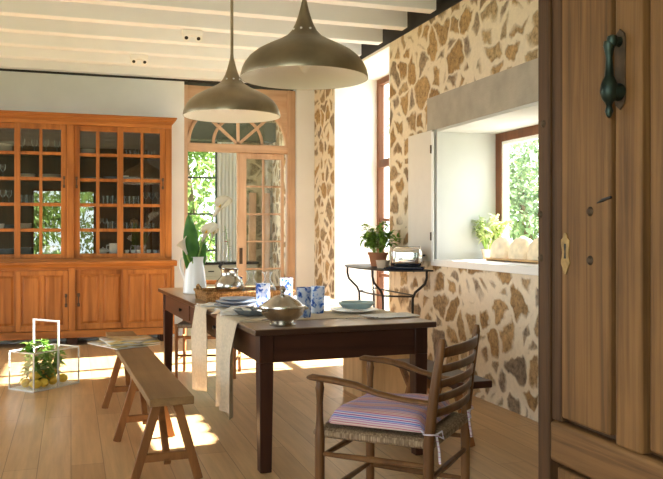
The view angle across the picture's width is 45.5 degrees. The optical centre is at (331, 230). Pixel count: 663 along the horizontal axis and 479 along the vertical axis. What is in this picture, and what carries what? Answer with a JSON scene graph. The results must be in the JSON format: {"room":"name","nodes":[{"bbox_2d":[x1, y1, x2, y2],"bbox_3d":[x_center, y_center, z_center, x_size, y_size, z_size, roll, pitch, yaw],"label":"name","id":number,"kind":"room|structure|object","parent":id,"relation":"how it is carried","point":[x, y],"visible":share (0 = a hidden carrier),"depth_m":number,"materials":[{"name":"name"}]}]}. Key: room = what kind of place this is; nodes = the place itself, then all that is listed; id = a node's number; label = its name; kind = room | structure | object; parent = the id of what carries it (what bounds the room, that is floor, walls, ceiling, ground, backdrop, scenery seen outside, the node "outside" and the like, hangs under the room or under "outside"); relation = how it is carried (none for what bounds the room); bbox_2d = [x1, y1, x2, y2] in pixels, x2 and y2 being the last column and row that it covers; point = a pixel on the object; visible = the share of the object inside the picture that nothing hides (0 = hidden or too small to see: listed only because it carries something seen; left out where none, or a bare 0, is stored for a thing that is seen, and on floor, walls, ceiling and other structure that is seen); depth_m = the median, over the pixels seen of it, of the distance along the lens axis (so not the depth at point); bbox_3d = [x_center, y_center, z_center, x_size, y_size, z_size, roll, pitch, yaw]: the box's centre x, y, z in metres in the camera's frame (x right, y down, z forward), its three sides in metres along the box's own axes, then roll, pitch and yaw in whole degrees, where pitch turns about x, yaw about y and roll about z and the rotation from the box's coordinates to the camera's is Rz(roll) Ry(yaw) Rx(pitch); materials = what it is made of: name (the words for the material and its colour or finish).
{"room":"dining room","nodes":[
{"label":"dining room","id":0,"kind":"room"},
{"bbox_2d":[0,71,313,343],"bbox_3d":[-3.178,-0.268,9.239,6.150,3.075,0.300,0,0,-18],"label":"wall","id":1,"kind":"structure","parent":0,"point":[19,91],"depth_m":9.46,"materials":[{"name":"beige paint"}]},
{"bbox_2d":[0,58,245,82],"bbox_3d":[-3.147,-2.002,9.024,6.075,0.345,0.120,0,0,-18],"label":"ceiling beam","id":2,"kind":"structure","parent":1,"relation":"attached to","point":[5,63],"depth_m":9.16,"materials":[{"name":"wood"}]},
{"bbox_2d":[0,68,292,90],"bbox_3d":[-3.214,-1.988,9.220,6.070,0.364,0.295,0,0,-18],"label":"trim","id":3,"kind":"structure","parent":1,"relation":"attached to","point":[186,82],"depth_m":9.42,"materials":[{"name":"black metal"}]},
{"bbox_2d":[184,85,294,334],"bbox_3d":[-1.248,-0.255,10.189,1.407,3.050,0.847,0,0,-18],"label":"door","id":4,"kind":"structure","parent":1,"relation":"in","point":[284,100],"depth_m":9.93,"materials":[{"name":"brown wood"}]},
{"bbox_2d":[242,121,271,284],"bbox_3d":[-1.193,-0.430,12.190,0.529,3.400,0.200,0,0,-18],"label":"wall","id":5,"kind":"structure","parent":0,"point":[253,166],"depth_m":12.11,"materials":[{"name":"stone"}]},
{"bbox_2d":[190,121,275,142],"bbox_3d":[-1.999,-1.490,11.713,2.340,0.280,0.300,0,0,-18],"label":"trim","id":6,"kind":"structure","parent":5,"relation":"attached to","point":[202,131],"depth_m":11.74,"materials":[{"name":"glass"}]},
{"bbox_2d":[0,328,537,478],"bbox_3d":[-2.886,1.345,4.840,9.550,0.150,17.400,0,0,-18],"label":"floor","id":7,"kind":"structure","parent":0,"point":[65,432],"depth_m":4.98,"materials":[{"name":"brown wood"}]},
{"bbox_2d":[8,319,79,392],"bbox_3d":[-2.346,0.999,6.469,0.305,0.543,0.469,0,0,29],"label":"carrier","id":8,"kind":"object","parent":7,"relation":"on","point":[58,384],"visible":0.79,"depth_m":6.40,"materials":[{"name":"grey metal"}]},
{"bbox_2d":[21,378,30,387],"bbox_3d":[-2.447,1.218,6.330,0.083,0.072,0.086,0,0,-34],"label":"lemon","id":9,"kind":"object","parent":8,"relation":"in","point":[24,383],"visible":0.87,"depth_m":6.30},
{"bbox_2d":[18,339,37,383],"bbox_3d":[-2.434,1.050,6.345,0.167,0.373,0.236,0,0,-19],"label":"branch","id":10,"kind":"object","parent":8,"relation":"in","point":[29,349],"visible":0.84,"depth_m":6.33,"materials":[{"name":"green"}]},
{"bbox_2d":[28,371,39,379],"bbox_3d":[-2.384,1.162,6.341,0.086,0.072,0.083,0,0,-25],"label":"lemon","id":11,"kind":"object","parent":8,"relation":"in","point":[37,376],"visible":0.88,"depth_m":6.32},
{"bbox_2d":[28,379,42,388],"bbox_3d":[-2.355,1.218,6.290,0.086,0.072,0.083,0,0,24],"label":"lemon","id":12,"kind":"object","parent":8,"relation":"in","point":[38,383],"visible":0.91,"depth_m":6.27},
{"bbox_2d":[24,354,50,380],"bbox_3d":[-2.362,1.104,6.336,0.166,0.270,0.224,0,0,20],"label":"branch","id":13,"kind":"object","parent":8,"relation":"in","point":[37,366],"visible":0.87,"depth_m":6.33,"materials":[{"name":"green"}]},
{"bbox_2d":[40,378,48,386],"bbox_3d":[-2.312,1.218,6.346,0.083,0.072,0.086,0,0,-12],"label":"lemon","id":14,"kind":"object","parent":8,"relation":"in","point":[44,381],"visible":0.73,"depth_m":6.32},
{"bbox_2d":[36,346,54,371],"bbox_3d":[-2.372,1.083,6.511,0.224,0.248,0.159,0,0,-32],"label":"branch","id":15,"kind":"object","parent":8,"relation":"in","point":[40,359],"visible":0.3,"depth_m":6.53,"materials":[{"name":"green"}]},
{"bbox_2d":[35,338,56,377],"bbox_3d":[-2.311,1.028,6.410,0.175,0.327,0.203,0,0,29],"label":"branch","id":16,"kind":"object","parent":8,"relation":"in","point":[49,363],"visible":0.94,"depth_m":6.41,"materials":[{"name":"green"}]},
{"bbox_2d":[48,376,56,384],"bbox_3d":[-2.276,1.218,6.452,0.083,0.072,0.086,0,0,-43],"label":"lemon","id":17,"kind":"object","parent":8,"relation":"in","point":[53,380],"visible":0.91,"depth_m":6.42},
{"bbox_2d":[51,348,66,373],"bbox_3d":[-2.283,1.101,6.579,0.169,0.224,0.266,0,0,3],"label":"branch","id":18,"kind":"object","parent":8,"relation":"in","point":[61,351],"visible":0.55,"depth_m":6.58,"materials":[{"name":"green"}]},
{"bbox_2d":[60,373,67,381],"bbox_3d":[-2.231,1.218,6.553,0.086,0.072,0.083,0,0,-16],"label":"lemon","id":19,"kind":"object","parent":8,"relation":"on","point":[63,377],"visible":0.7,"depth_m":6.53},
{"bbox_2d":[0,110,176,344],"bbox_3d":[-2.977,-0.017,8.911,2.396,2.574,0.440,0,0,-18],"label":"display cabinet","id":20,"kind":"object","parent":7,"relation":"on","point":[91,293],"visible":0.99,"depth_m":8.95,"materials":[{"name":"orange wood"}]},
{"bbox_2d":[0,154,159,159],"bbox_3d":[-3.005,-0.860,8.991,2.235,0.022,0.240,0,0,-18],"label":"shelf","id":21,"kind":"object","parent":20,"relation":"attached to","point":[2,156],"depth_m":9.03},
{"bbox_2d":[0,180,159,183],"bbox_3d":[-3.005,-0.577,8.991,2.235,0.022,0.240,0,0,-18],"label":"shelf","id":22,"kind":"object","parent":20,"relation":"attached to","point":[1,181],"depth_m":9.03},
{"bbox_2d":[100,247,108,252],"bbox_3d":[-2.619,0.221,9.083,0.100,0.080,0.120,0,0,37],"label":"teapot","id":23,"kind":"object","parent":20,"relation":"on","point":[102,250],"visible":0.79,"depth_m":9.04,"materials":[{"name":"white ceramic"}]},
{"bbox_2d":[106,243,116,252],"bbox_3d":[-2.521,0.202,9.113,0.125,0.118,0.110,0,0,19],"label":"milk jug","id":24,"kind":"object","parent":20,"relation":"on","point":[112,246],"visible":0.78,"depth_m":9.07,"materials":[{"name":"white ceramic"}]},
{"bbox_2d":[129,218,138,228],"bbox_3d":[-2.315,-0.087,9.261,0.110,0.130,0.110,0,0,-18],"label":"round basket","id":25,"kind":"object","parent":20,"relation":"on","point":[133,223],"visible":0.99,"depth_m":9.22,"materials":[{"name":"wicker"}]},
{"bbox_3d":[-3.173,0.251,8.904,0.250,0.019,0.248,0,0,-18],"label":"plate","id":26,"kind":"object","parent":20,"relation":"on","visible":0},
{"bbox_2d":[38,251,60,252],"bbox_3d":[-3.173,0.236,8.904,0.250,0.019,0.248,0,0,-18],"label":"plate","id":27,"kind":"object","parent":26,"relation":"on","point":[38,251],"visible":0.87,"depth_m":8.81,"materials":[{"name":"white"}]},
{"bbox_3d":[-3.173,0.223,8.904,0.250,0.019,0.248,0,0,-18],"label":"plate","id":28,"kind":"object","parent":27,"relation":"on","visible":0},
{"bbox_3d":[-3.173,0.209,8.904,0.250,0.019,0.248,0,0,-18],"label":"plate","id":29,"kind":"object","parent":28,"relation":"on","visible":0},
{"bbox_3d":[-3.173,0.195,8.904,0.250,0.019,0.248,0,0,-18],"label":"plate","id":30,"kind":"object","parent":29,"relation":"on","visible":0},
{"bbox_2d":[38,246,60,247],"bbox_3d":[-3.173,0.180,8.904,0.250,0.019,0.248,0,0,-18],"label":"plate","id":31,"kind":"object","parent":30,"relation":"on","point":[38,246],"visible":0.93,"depth_m":8.81,"materials":[{"name":"white"}]},
{"bbox_2d":[102,331,202,478],"bbox_3d":[-1.279,1.050,5.194,0.371,0.450,2.750,0,0,-20],"label":"bench","id":32,"kind":"object","parent":7,"relation":"on","point":[157,386],"visible":0.96,"depth_m":4.22,"materials":[{"name":"brown wood"}]},
{"bbox_2d":[88,340,159,349],"bbox_3d":[-1.510,0.816,5.746,0.360,0.014,0.430,0,0,-44],"label":"magazine","id":33,"kind":"object","parent":32,"relation":"on","point":[101,343],"visible":0.55,"depth_m":5.63,"materials":[{"name":"white paper"}]},
{"bbox_2d":[99,335,159,345],"bbox_3d":[-1.482,0.799,5.787,0.360,0.014,0.430,0,0,-27],"label":"magazine","id":34,"kind":"object","parent":33,"relation":"on","point":[142,339],"visible":1,"depth_m":5.74,"materials":[{"name":"white paper"}]},
{"bbox_2d":[174,276,241,378],"bbox_3d":[-1.088,0.839,7.013,0.548,0.862,0.477,0,0,0],"label":"chair","id":35,"kind":"object","parent":7,"relation":"on","point":[183,324],"visible":0.38,"depth_m":6.78,"materials":[{"name":"brown wood"}]},
{"bbox_2d":[217,142,235,260],"bbox_3d":[-1.698,-0.130,12.813,0.305,2.700,0.029,0,0,-18],"label":"curtain","id":36,"kind":"object","parent":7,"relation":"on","point":[226,162],"visible":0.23,"depth_m":12.81,"materials":[{"name":"white fabric"}]},
{"bbox_2d":[204,260,258,286],"bbox_3d":[-1.546,0.853,11.283,0.930,0.835,0.500,0,0,-18],"label":"sideboard","id":37,"kind":"object","parent":7,"relation":"on","point":[212,271],"visible":0.31,"depth_m":11.06,"materials":[{"name":"grey"}]},
{"bbox_2d":[205,260,258,264],"bbox_3d":[-1.546,0.453,11.283,0.930,0.035,0.500,0,0,-18],"label":"countertop","id":38,"kind":"structure","parent":37,"relation":"on","point":[207,262],"depth_m":11.08,"materials":[{"name":"black"}]},
{"bbox_2d":[248,193,255,260],"bbox_3d":[-1.195,0.345,11.884,0.115,1.860,0.396,0,0,-3],"label":"plank","id":39,"kind":"object","parent":7,"relation":"on","point":[252,196],"visible":0.56,"depth_m":11.93,"materials":[{"name":"brown wood"}]},
{"bbox_2d":[264,193,269,282],"bbox_3d":[-0.991,0.345,11.951,0.115,1.860,0.396,0,0,-3],"label":"plank","id":40,"kind":"object","parent":7,"relation":"on","point":[266,195],"visible":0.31,"depth_m":11.98,"materials":[{"name":"brown wood"}]},
{"bbox_2d":[158,285,435,472],"bbox_3d":[-0.478,0.890,5.755,1.060,0.760,3.200,0,0,-21],"label":"dining table","id":41,"kind":"object","parent":7,"relation":"on","point":[315,339],"visible":0.73,"depth_m":4.33,"materials":[{"name":"brown wood"}]},
{"bbox_2d":[179,255,207,293],"bbox_3d":[-1.119,0.353,6.475,0.195,0.310,0.196,0,0,25],"label":"pitcher","id":42,"kind":"object","parent":41,"relation":"on","point":[194,275],"visible":0.79,"depth_m":6.41,"materials":[{"name":"white"}]},
{"bbox_2d":[176,236,189,262],"bbox_3d":[-1.189,0.250,6.366,0.100,0.422,0.220,0,0,9],"label":"calla lily","id":43,"kind":"object","parent":42,"relation":"in","point":[181,244],"visible":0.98,"depth_m":6.32,"materials":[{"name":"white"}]},
{"bbox_2d":[182,250,188,268],"bbox_3d":[-1.168,0.243,6.428,0.043,0.438,0.110,0,0,44],"label":"leaf","id":44,"kind":"object","parent":42,"relation":"in","point":[186,261],"visible":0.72,"depth_m":6.40,"materials":[{"name":"green"}]},
{"bbox_2d":[183,213,198,263],"bbox_3d":[-1.140,0.158,6.409,0.120,0.607,0.050,0,0,-35],"label":"leaf","id":45,"kind":"object","parent":42,"relation":"in","point":[191,241],"visible":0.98,"depth_m":6.39,"materials":[{"name":"green"}]},
{"bbox_2d":[199,241,205,264],"bbox_3d":[-1.069,0.251,6.482,0.080,0.420,0.044,0,0,-18],"label":"leaf","id":46,"kind":"object","parent":42,"relation":"in","point":[203,250],"visible":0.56,"depth_m":6.47,"materials":[{"name":"green"}]},
{"bbox_2d":[198,222,217,256],"bbox_3d":[-1.030,0.195,6.373,0.222,0.532,0.115,0,0,21],"label":"calla lily","id":47,"kind":"object","parent":42,"relation":"in","point":[207,228],"visible":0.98,"depth_m":6.38,"materials":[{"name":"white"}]},
{"bbox_2d":[206,228,219,251],"bbox_3d":[-1.014,0.215,6.503,0.186,0.492,0.074,0,0,-14],"label":"calla lily","id":48,"kind":"object","parent":42,"relation":"in","point":[216,230],"visible":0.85,"depth_m":6.51,"materials":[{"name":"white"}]},
{"bbox_2d":[202,195,232,244],"bbox_3d":[-0.956,0.083,6.446,0.298,0.755,0.124,0,0,-8],"label":"calla lily","id":49,"kind":"object","parent":42,"relation":"in","point":[223,201],"visible":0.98,"depth_m":6.47,"materials":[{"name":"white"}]},
{"bbox_2d":[216,314,269,419],"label":"table runner","id":50,"kind":"object","parent":41,"relation":"on","point":[226,325],"depth_m":4.58,"materials":[{"name":"fabric"}]},
{"bbox_2d":[211,305,253,315],"bbox_3d":[-0.584,0.481,4.820,0.290,0.048,0.138,0,0,-35],"label":"napkin","id":51,"kind":"object","parent":50,"relation":"on","point":[229,311],"visible":0.74,"depth_m":4.77,"materials":[{"name":"white"}]},
{"bbox_2d":[233,307,261,315],"bbox_3d":[-0.475,0.483,4.729,0.230,0.034,0.228,0,0,-18],"label":"bowl","id":52,"kind":"object","parent":50,"relation":"on","point":[240,311],"visible":0.75,"depth_m":4.65,"materials":[{"name":"grey ceramic"}]},
{"bbox_2d":[193,284,295,302],"bbox_3d":[-0.653,0.446,5.892,0.705,0.124,0.437,0,0,-21],"label":"wicker tray","id":53,"kind":"object","parent":41,"relation":"on","point":[207,295],"visible":0.59,"depth_m":5.71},
{"bbox_2d":[215,262,243,291],"bbox_3d":[-0.765,0.361,5.929,0.216,0.265,0.216,0,0,26],"label":"jug","id":54,"kind":"object","parent":53,"relation":"on","point":[229,280],"visible":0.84,"depth_m":5.86,"materials":[{"name":"silver metal"}]},
{"bbox_2d":[256,283,269,306],"bbox_3d":[-0.453,0.426,5.221,0.096,0.160,0.096,0,0,-18],"label":"water glass","id":55,"kind":"object","parent":41,"relation":"on","point":[262,289],"visible":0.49,"depth_m":5.18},
{"bbox_2d":[191,300,340,391],"bbox_3d":[-0.398,0.793,5.458,1.085,0.574,0.350,0,0,-21],"label":"table runner","id":56,"kind":"object","parent":41,"relation":"on","point":[199,326],"visible":0.55,"depth_m":5.22,"materials":[{"name":"fabric"}]},
{"bbox_2d":[195,302,220,306],"bbox_3d":[-0.805,0.492,5.316,0.220,0.026,0.117,0,0,-30],"label":"napkin","id":57,"kind":"object","parent":56,"relation":"on","point":[209,304],"visible":0.76,"depth_m":5.28,"materials":[{"name":"white"}]},
{"bbox_2d":[214,303,255,307],"bbox_3d":[-0.625,0.492,5.248,0.310,0.019,0.308,0,0,-18],"label":"dinner plate","id":58,"kind":"object","parent":56,"relation":"on","point":[217,304],"visible":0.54,"depth_m":5.27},
{"bbox_2d":[215,299,256,304],"bbox_3d":[-0.625,0.473,5.248,0.290,0.025,0.288,0,0,-18],"label":"dinner plate","id":59,"kind":"object","parent":58,"relation":"on","point":[221,301],"visible":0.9,"depth_m":5.15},
{"bbox_2d":[219,296,254,301],"bbox_3d":[-0.625,0.454,5.248,0.240,0.021,0.238,0,0,-18],"label":"dinner plate","id":60,"kind":"object","parent":59,"relation":"on","point":[229,298],"visible":1,"depth_m":5.28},
{"bbox_2d":[256,285,307,326],"bbox_3d":[-0.263,0.400,4.262,0.253,0.218,0.253,0,0,8],"label":"soup tureen","id":61,"kind":"object","parent":41,"relation":"on","point":[282,310],"visible":1,"depth_m":4.19,"materials":[{"name":"silver metal"}]},
{"bbox_2d":[260,307,305,326],"bbox_3d":[-0.263,0.458,4.262,0.250,0.102,0.250,0,0,-35],"label":"bowl","id":62,"kind":"object","parent":61,"relation":"attached to","point":[279,316],"depth_m":4.17,"materials":[{"name":"silver metal"}]},
{"bbox_2d":[280,278,292,295],"bbox_3d":[-0.329,0.426,5.788,0.092,0.160,0.092,0,0,-18],"label":"water glass","id":63,"kind":"object","parent":41,"relation":"on","point":[287,282],"visible":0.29,"depth_m":5.75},
{"bbox_2d":[297,309,395,319],"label":"table runner","id":64,"kind":"object","parent":41,"relation":"on","point":[328,314],"depth_m":4.78,"materials":[{"name":"fabric"}]},
{"bbox_2d":[296,287,310,317],"bbox_3d":[-0.162,0.418,4.643,0.088,0.175,0.088,0,0,-18],"label":"water glass","id":65,"kind":"object","parent":64,"relation":"on","point":[303,293],"visible":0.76,"depth_m":4.61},
{"bbox_2d":[310,286,324,313],"bbox_3d":[-0.087,0.423,4.878,0.090,0.165,0.090,0,0,-18],"label":"water glass","id":66,"kind":"object","parent":64,"relation":"on","point":[317,292],"visible":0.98,"depth_m":4.84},
{"bbox_2d":[330,307,377,312],"bbox_3d":[0.139,0.492,4.911,0.300,0.019,0.298,0,0,-18],"label":"dinner plate","id":67,"kind":"object","parent":64,"relation":"on","point":[338,309],"visible":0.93,"depth_m":4.94,"materials":[{"name":"white"}]},
{"bbox_2d":[337,300,374,308],"bbox_3d":[0.155,0.465,4.958,0.240,0.039,0.238,0,0,-18],"label":"soup bowl","id":68,"kind":"object","parent":67,"relation":"on","point":[348,304],"visible":1,"depth_m":4.89,"materials":[{"name":"teal"}]},
{"bbox_2d":[360,312,419,318],"bbox_3d":[0.344,0.500,4.705,0.320,0.010,0.215,0,0,-25],"label":"napkin","id":69,"kind":"object","parent":41,"relation":"on","point":[399,314],"visible":1,"depth_m":4.67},
{"bbox_2d":[343,354,409,396],"bbox_3d":[0.368,1.040,6.229,0.460,0.460,0.420,0,0,-20],"label":"wooden crate","id":70,"kind":"object","parent":7,"relation":"on","point":[387,378],"visible":0.25,"depth_m":6.05,"materials":[{"name":"brown wood"}]},
{"bbox_2d":[345,264,432,313],"bbox_3d":[0.431,0.800,7.250,0.450,0.940,1.380,0,0,-18],"label":"console table","id":71,"kind":"object","parent":7,"relation":"on","point":[356,266],"visible":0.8,"depth_m":6.93,"materials":[{"name":"black metal"}]},
{"bbox_2d":[359,221,400,266],"bbox_3d":[0.449,0.117,7.349,0.385,0.424,0.470,0,0,-18],"label":"potted herb","id":72,"kind":"object","parent":71,"relation":"on","point":[382,237],"visible":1,"depth_m":7.29,"materials":[{"name":"plant"}]},
{"bbox_2d":[368,252,388,266],"bbox_3d":[0.435,0.264,7.367,0.199,0.130,0.199,0,0,-18],"label":"pot","id":73,"kind":"object","parent":72,"relation":"attached to","point":[373,256],"depth_m":7.30,"materials":[{"name":"ceramic"}]},
{"bbox_2d":[376,260,389,267],"bbox_3d":[0.456,0.294,7.016,0.128,0.070,0.127,0,0,-18],"label":"pot","id":74,"kind":"object","parent":71,"relation":"on","point":[380,263],"visible":0.86,"depth_m":6.97,"materials":[{"name":"ceramic"}]},
{"bbox_2d":[384,266,424,269],"bbox_3d":[0.627,0.319,6.767,0.340,0.021,0.225,0,0,10],"label":"serving tray","id":75,"kind":"object","parent":71,"relation":"on","point":[386,267],"visible":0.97,"depth_m":6.67,"materials":[{"name":"black"}]},
{"bbox_2d":[391,246,424,267],"bbox_3d":[0.658,0.223,6.762,0.287,0.182,0.164,0,0,10],"label":"toaster","id":76,"kind":"object","parent":75,"relation":"on","point":[401,256],"visible":1,"depth_m":6.69,"materials":[{"name":"silver metal"}]},
{"bbox_2d":[306,324,479,478],"bbox_3d":[0.291,0.837,3.310,0.608,0.867,0.585,0,0,26],"label":"armchair","id":77,"kind":"object","parent":7,"relation":"on","point":[451,423],"visible":0.86,"depth_m":3.15,"materials":[{"name":"brown wood"}]},
{"bbox_2d":[326,392,473,463],"bbox_3d":[0.296,0.796,3.308,0.487,0.185,0.564,0,0,26],"label":"seat cushion","id":78,"kind":"object","parent":77,"relation":"on","point":[368,410],"visible":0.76,"depth_m":3.16,"materials":[{"name":"fabric"}]},
{"bbox_2d":[395,358,491,446],"bbox_3d":[0.608,1.050,4.763,0.371,0.450,0.948,0,0,-20],"label":"bench","id":79,"kind":"object","parent":7,"relation":"on","point":[479,382],"visible":0.1,"depth_m":4.63,"materials":[{"name":"brown wood"}]},
{"bbox_2d":[272,0,537,421],"bbox_3d":[1.383,-0.280,6.247,0.640,3.100,17.400,0,0,-18],"label":"wall","id":80,"kind":"structure","parent":0,"point":[470,41],"depth_m":6.48,"materials":[{"name":"stone"}]},
{"bbox_2d":[0,46,243,72],"bbox_3d":[-2.961,-2.002,8.461,6.075,0.345,0.120,0,0,-18],"label":"ceiling beam","id":81,"kind":"structure","parent":80,"relation":"attached to","point":[13,52],"depth_m":8.58,"materials":[{"name":"wood"}]},
{"bbox_2d":[0,32,254,61],"bbox_3d":[-2.776,-2.002,7.899,6.075,0.345,0.120,0,0,-18],"label":"ceiling beam","id":82,"kind":"structure","parent":80,"relation":"attached to","point":[6,38],"depth_m":8.05,"materials":[{"name":"wood"}]},
{"bbox_2d":[130,54,147,65],"bbox_3d":[-1.998,-1.773,8.201,0.182,0.110,0.093,0,0,-18],"label":"ceiling spotlight","id":83,"kind":"object","parent":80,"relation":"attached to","point":[133,57],"visible":1,"depth_m":8.17,"materials":[{"name":"white ceramic"}]},
{"bbox_2d":[0,15,360,55],"bbox_3d":[-2.590,-2.002,7.337,6.075,0.345,0.120,0,0,-18],"label":"ceiling beam","id":84,"kind":"structure","parent":80,"relation":"attached to","point":[14,24],"depth_m":7.50,"materials":[{"name":"wood"}]},
{"bbox_2d":[0,0,382,44],"bbox_3d":[-2.405,-2.002,6.775,6.075,0.345,0.120,0,0,-18],"label":"ceiling beam","id":85,"kind":"structure","parent":80,"relation":"attached to","point":[44,9],"depth_m":7.04,"materials":[{"name":"wood"}]},
{"bbox_2d":[182,29,201,42],"bbox_3d":[-1.270,-1.773,7.198,0.182,0.110,0.092,0,0,-18],"label":"ceiling spotlight","id":86,"kind":"object","parent":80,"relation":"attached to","point":[186,33],"visible":1,"depth_m":7.17,"materials":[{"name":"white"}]},
{"bbox_2d":[52,0,406,30],"bbox_3d":[-2.220,-2.002,6.212,6.075,0.345,0.120,0,0,-18],"label":"trim","id":87,"kind":"structure","parent":80,"relation":"attached to","point":[286,10],"depth_m":6.74,"materials":[{"name":"wood"}]},
{"bbox_2d":[334,43,389,310],"bbox_3d":[0.605,-0.280,8.602,0.644,3.100,1.704,0,0,-18],"label":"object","id":88,"kind":"structure","parent":80,"relation":"attached to","point":[355,107],"depth_m":9.36,"materials":[{"name":"paint"}]},
{"bbox_2d":[290,0,435,13],"bbox_3d":[-2.034,-2.002,5.650,6.075,0.345,0.120,0,0,-18],"label":"trim","id":89,"kind":"structure","parent":80,"relation":"attached to","point":[419,6],"depth_m":6.44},
{"bbox_2d":[377,75,388,308],"bbox_3d":[0.828,-0.265,8.666,0.080,3.070,1.658,0,0,-18],"label":"window","id":90,"kind":"structure","parent":80,"relation":"in","point":[382,163],"depth_m":9.39,"materials":[{"name":"brown wood"}]},
{"bbox_2d":[359,0,461,59],"bbox_3d":[2.028,-2.002,4.049,0.512,0.345,12.820,0,0,-18],"label":"trim","id":91,"kind":"structure","parent":80,"relation":"attached to","point":[414,19],"depth_m":7.22,"materials":[{"name":"wood"}]},
{"bbox_2d":[408,130,434,261],"bbox_3d":[0.787,-0.300,6.941,0.047,1.120,0.540,0,0,-18],"label":"window shutter","id":92,"kind":"object","parent":80,"relation":"attached to","point":[421,146],"visible":0.85,"depth_m":6.90,"materials":[{"name":"paint"}]},
{"bbox_2d":[427,58,537,130],"bbox_3d":[1.238,-1.007,5.815,0.106,0.286,2.270,0,0,-18],"label":"trim","id":93,"kind":"structure","parent":80,"relation":"attached to","point":[516,86],"depth_m":5.91,"materials":[{"name":"grey stone"}]},
{"bbox_2d":[431,259,537,275],"bbox_3d":[1.459,0.268,5.962,0.675,0.055,1.870,0,0,-18],"label":"trim","id":94,"kind":"structure","parent":80,"relation":"attached to","point":[527,268],"depth_m":5.89,"materials":[{"name":"stone"}]},
{"bbox_2d":[471,213,511,256],"bbox_3d":[1.325,0.043,6.701,0.378,0.392,0.365,0,0,-18],"label":"herb","id":95,"kind":"object","parent":94,"relation":"on","point":[493,234],"visible":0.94,"depth_m":6.64,"materials":[{"name":"plant"}]},
{"bbox_2d":[481,249,489,256],"bbox_3d":[1.317,0.197,6.671,0.108,0.085,0.108,0,0,-18],"label":"pot","id":96,"kind":"object","parent":95,"relation":"attached to","point":[485,252],"depth_m":6.63,"materials":[{"name":"ceramic"}]},
{"bbox_2d":[483,257,537,263],"bbox_3d":[1.462,0.227,6.105,0.200,0.024,0.820,0,0,-18],"label":"board","id":97,"kind":"object","parent":94,"relation":"on","point":[486,258],"visible":0.44,"depth_m":6.03,"materials":[{"name":"brown wood"}]},
{"bbox_2d":[490,236,512,257],"bbox_3d":[1.383,0.126,6.342,0.176,0.175,0.270,0,0,-18],"label":"bread loaf","id":98,"kind":"object","parent":97,"relation":"on","point":[500,246],"visible":0.67,"depth_m":6.26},
{"bbox_2d":[508,236,531,258],"bbox_3d":[1.471,0.126,6.076,0.176,0.175,0.270,0,0,-18],"label":"bread loaf","id":99,"kind":"object","parent":97,"relation":"on","point":[518,248],"visible":0.66,"depth_m":6.01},
{"bbox_2d":[527,238,537,259],"bbox_3d":[1.552,0.126,5.829,0.176,0.175,0.240,0,0,-18],"label":"bread loaf","id":100,"kind":"object","parent":97,"relation":"on","point":[532,254],"visible":0.39,"depth_m":5.80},
{"bbox_2d":[435,101,537,258],"bbox_3d":[1.465,-0.311,5.980,0.652,1.102,1.780,0,0,-18],"label":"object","id":101,"kind":"structure","parent":80,"relation":"attached to","point":[465,152],"depth_m":6.73,"materials":[{"name":"paint"}]},
{"bbox_2d":[496,125,537,237],"bbox_3d":[1.705,-0.300,6.053,0.100,1.080,1.690,0,0,-18],"label":"window","id":102,"kind":"structure","parent":80,"relation":"in","point":[503,140],"depth_m":6.74,"materials":[{"name":"brown wood"}]},
{"bbox_3d":[-2.886,-2.260,4.840,9.550,0.140,17.400,0,0,-18],"label":"ceiling","id":103,"kind":"structure","parent":0,"visible":0},
{"bbox_2d":[183,0,279,122],"bbox_3d":[-0.721,-1.486,5.722,0.702,1.315,0.702,0,0,43],"label":"pendant lamp","id":104,"kind":"object","parent":103,"relation":"hanging from","point":[231,100],"visible":1,"depth_m":5.58,"materials":[{"name":"gold"}]},
{"bbox_2d":[240,0,367,89],"bbox_3d":[-0.149,-1.494,4.342,0.702,1.315,0.702,0,0,-18],"label":"pendant lamp","id":105,"kind":"object","parent":103,"relation":"hanging from","point":[302,59],"visible":1,"depth_m":4.24,"materials":[{"name":"gold metal"}]},
{"bbox_3d":[-2.156,-0.430,13.083,2.100,3.400,0.200,0,0,-18],"label":"wall","id":106,"kind":"structure","parent":0,"visible":0},
{"bbox_2d":[188,141,216,260],"bbox_3d":[-2.224,-0.280,13.003,0.680,2.400,0.050,0,0,-18],"label":"window","id":107,"kind":"structure","parent":106,"relation":"in","point":[215,177],"depth_m":13.08,"materials":[{"name":"grey"}]},
{"bbox_3d":[1.734,-0.530,1.941,1.390,3.600,0.200,0,0,-18],"label":"wall","id":108,"kind":"structure","parent":0,"visible":0},
{"bbox_2d":[537,0,662,478],"bbox_3d":[0.834,0.090,2.242,0.112,2.340,0.906,0,0,-18],"label":"door","id":109,"kind":"structure","parent":108,"relation":"in","point":[600,214],"depth_m":2.37,"materials":[{"name":"brown wood"}]},
{"label":"outside","id":110,"kind":"structure","parent":0,"visible":0},
{"bbox_2d":[210,250,388,304],"bbox_3d":[6.365,1.670,12.629,100.000,0.200,100.000,0,0,-18],"label":"ground","id":111,"kind":"structure","parent":110,"point":[387,272],"depth_m":23.62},
{"bbox_2d":[188,152,214,260],"bbox_3d":[-3.398,-1.089,17.471,4.265,6.158,4.101,0,0,-44],"label":"tree","id":112,"kind":"object","parent":111,"relation":"on","point":[193,205],"visible":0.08,"depth_m":16.81,"materials":[{"name":"green plant"}]},
{"bbox_2d":[197,154,214,260],"bbox_3d":[-1.896,-1.852,23.461,5.300,6.860,5.391,0,0,-13],"label":"tree","id":113,"kind":"object","parent":111,"relation":"on","point":[214,154],"visible":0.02,"depth_m":22.94,"materials":[{"name":"plant"}]},
{"bbox_2d":[386,83,537,236],"bbox_3d":[4.378,-2.508,22.772,6.356,8.170,6.101,0,0,-29],"label":"tree","id":114,"kind":"object","parent":111,"relation":"on","point":[527,185],"visible":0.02,"depth_m":21.67,"materials":[{"name":"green plant"}]},
{"bbox_2d":[509,139,537,240],"bbox_3d":[4.093,-0.625,16.902,3.736,5.433,5.249,0,0,37],"label":"tree","id":115,"kind":"object","parent":111,"relation":"on","point":[528,211],"visible":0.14,"depth_m":15.83,"materials":[{"name":"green plant"}]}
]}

